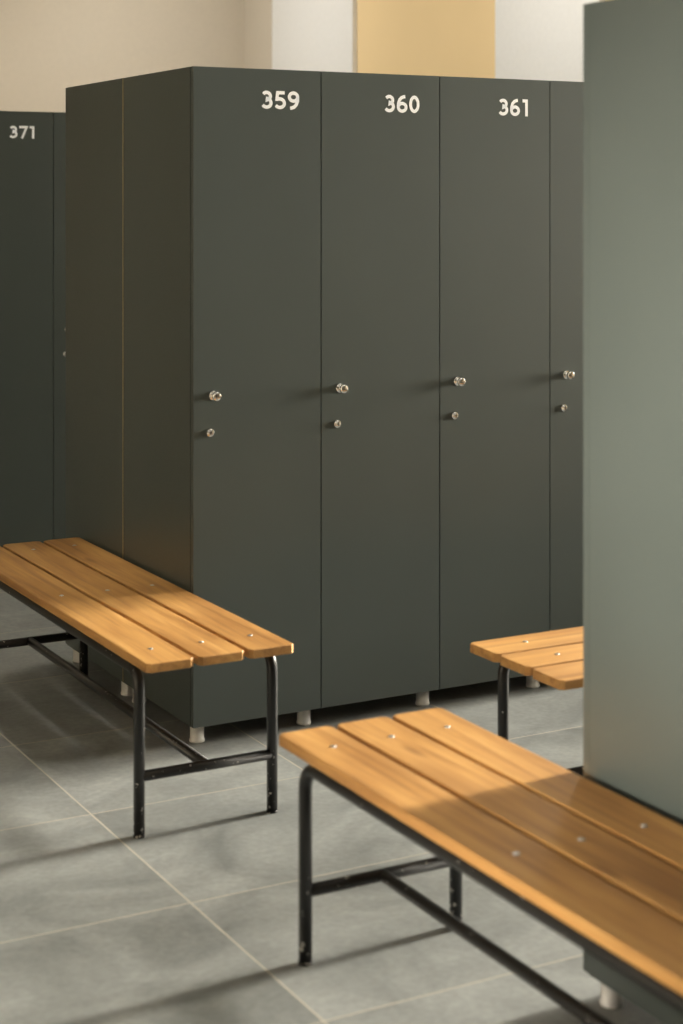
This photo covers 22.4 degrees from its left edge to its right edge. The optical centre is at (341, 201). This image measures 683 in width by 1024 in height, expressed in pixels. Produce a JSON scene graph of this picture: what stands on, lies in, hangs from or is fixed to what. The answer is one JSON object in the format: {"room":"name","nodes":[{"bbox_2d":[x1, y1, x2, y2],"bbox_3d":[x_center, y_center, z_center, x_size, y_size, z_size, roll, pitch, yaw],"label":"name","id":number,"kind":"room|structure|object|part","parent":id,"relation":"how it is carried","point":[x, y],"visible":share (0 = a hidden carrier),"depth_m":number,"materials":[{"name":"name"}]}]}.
{"room":"locker room","nodes":[
{"label":"locker room","id":0,"kind":"room"},
{"bbox_2d":[0,0,271,111],"bbox_3d":[-3.631,-0.117,10.253,7.260,3.200,0.630,0,0,-29],"label":"wall","id":1,"kind":"structure","parent":0,"point":[48,47],"depth_m":11.53,"materials":[{"name":"beige paint"}]},
{"bbox_2d":[0,589,663,1023],"bbox_3d":[-0.637,1.533,4.755,7.260,0.100,13.150,0,0,-29],"label":"floor","id":2,"kind":"structure","parent":0,"point":[195,919],"depth_m":3.71,"materials":[{"name":"tile"}]},
{"bbox_2d":[0,111,52,546],"bbox_3d":[-1.475,0.558,7.221,0.393,1.850,0.544,0,0,-29],"label":"locker","id":3,"kind":"object","parent":2,"relation":"on","point":[26,137],"visible":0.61,"depth_m":7.04,"materials":[{"name":"metal"}]},
{"bbox_2d":[53,112,65,538],"bbox_3d":[-1.129,0.558,7.410,0.393,1.850,0.544,0,0,-29],"label":"locker","id":4,"kind":"object","parent":2,"relation":"on","point":[59,118],"visible":0.19,"depth_m":7.12,"materials":[{"name":"metal"}]},
{"bbox_2d":[66,78,131,695],"bbox_3d":[-0.608,0.558,5.468,0.395,1.850,0.544,0,0,-29],"label":"locker","id":5,"kind":"object","parent":2,"relation":"on","point":[94,111],"visible":0.18,"depth_m":5.33,"materials":[{"name":"metal"}]},
{"bbox_3d":[-0.718,0.533,5.672,0.391,1.799,0.018,0,0,-29],"label":"door","id":6,"kind":"part","parent":5,"relation":"part of","materials":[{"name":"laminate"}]},
{"bbox_2d":[0,537,292,838],"bbox_3d":[-0.636,1.269,4.687,0.380,0.427,1.500,0,0,-29],"label":"bench","id":7,"kind":"object","parent":2,"relation":"on","point":[139,620],"visible":1,"depth_m":4.37,"materials":[{"name":"wood"}]},
{"bbox_2d":[124,66,320,742],"bbox_3d":[-0.346,0.558,4.989,0.393,1.850,0.544,0,0,-29],"label":"locker","id":8,"kind":"object","parent":2,"relation":"on","point":[222,165],"visible":0.95,"depth_m":4.80,"materials":[{"name":"metal"}]},
{"bbox_3d":[-0.343,0.531,4.699,0.027,0.027,0.030,0,0,-29],"label":"knob","id":9,"kind":"part","parent":8,"relation":"part of","materials":[{"name":"silver metal"}]},
{"bbox_3d":[-0.235,0.533,4.785,0.391,1.799,0.018,0,0,-29],"label":"door","id":10,"kind":"part","parent":8,"relation":"part of","materials":[{"name":"metal"}]},
{"bbox_2d":[321,71,438,707],"bbox_3d":[0.000,0.558,5.178,0.393,1.850,0.544,0,0,-29],"label":"locker","id":11,"kind":"object","parent":2,"relation":"on","point":[380,132],"visible":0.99,"depth_m":4.96,"materials":[{"name":"metal"}]},
{"bbox_3d":[0.003,0.531,4.887,0.027,0.027,0.030,0,0,-29],"label":"knob","id":12,"kind":"part","parent":11,"relation":"part of","materials":[{"name":"silver metal"}]},
{"bbox_2d":[279,708,682,1023],"bbox_3d":[0.397,1.269,2.859,0.380,0.427,1.500,0,0,-29],"label":"bench","id":13,"kind":"object","parent":2,"relation":"on","point":[602,870],"visible":1,"depth_m":2.98,"materials":[{"name":"wood"}]},
{"bbox_2d":[439,76,549,688],"bbox_3d":[0.346,0.558,5.366,0.393,1.850,0.544,0,0,-29],"label":"locker","id":14,"kind":"object","parent":2,"relation":"on","point":[494,133],"visible":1,"depth_m":5.15,"materials":[{"name":"metal"}]},
{"bbox_3d":[0.349,0.531,5.076,0.027,0.027,0.030,0,0,-29],"label":"knob","id":15,"kind":"part","parent":14,"relation":"part of","materials":[{"name":"silver metal"}]},
{"bbox_2d":[470,626,582,776],"bbox_3d":[1.052,1.269,4.326,1.500,0.427,0.380,0,0,-29],"label":"bench","id":16,"kind":"object","parent":2,"relation":"on","point":[554,658],"visible":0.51,"depth_m":4.06,"materials":[{"name":"wood"}]},
{"bbox_3d":[1.052,1.282,4.326,1.349,0.403,0.375,0,0,-29],"label":"frame","id":17,"kind":"part","parent":16,"relation":"part of","materials":[{"name":"paint"}]},
{"bbox_2d":[550,81,582,630],"bbox_3d":[0.692,0.558,5.555,0.393,1.850,0.544,0,0,-29],"label":"locker","id":18,"kind":"object","parent":2,"relation":"on","point":[566,97],"visible":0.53,"depth_m":5.28,"materials":[{"name":"metal"}]},
{"bbox_3d":[0.695,0.531,5.264,0.027,0.027,0.030,0,0,-29],"label":"knob","id":19,"kind":"part","parent":18,"relation":"part of","materials":[{"name":"silver metal"}]},
{"bbox_2d":[583,0,682,1023],"bbox_3d":[0.738,0.558,3.094,0.393,1.850,0.544,0,0,-29],"label":"locker","id":20,"kind":"object","parent":2,"relation":"on","point":[633,49],"visible":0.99,"depth_m":3.08,"materials":[{"name":"metal"}]},
{"bbox_3d":[0.626,0.533,3.298,0.391,1.799,0.018,0,0,-29],"label":"door","id":21,"kind":"part","parent":20,"relation":"part of","materials":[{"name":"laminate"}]},
{"bbox_2d":[272,0,604,81],"bbox_3d":[2.566,-0.117,6.255,0.200,3.200,12.320,0,0,-29],"label":"wall","id":22,"kind":"structure","parent":0,"point":[535,39],"depth_m":9.18,"materials":[{"name":"white paint"}]},
{"bbox_2d":[357,0,494,77],"bbox_3d":[0.512,-0.267,9.975,0.090,2.600,1.580,0,0,-29],"label":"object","id":23,"kind":"structure","parent":22,"relation":"in","point":[450,38],"depth_m":9.91,"materials":[{"name":"yellow paint"}]}
]}

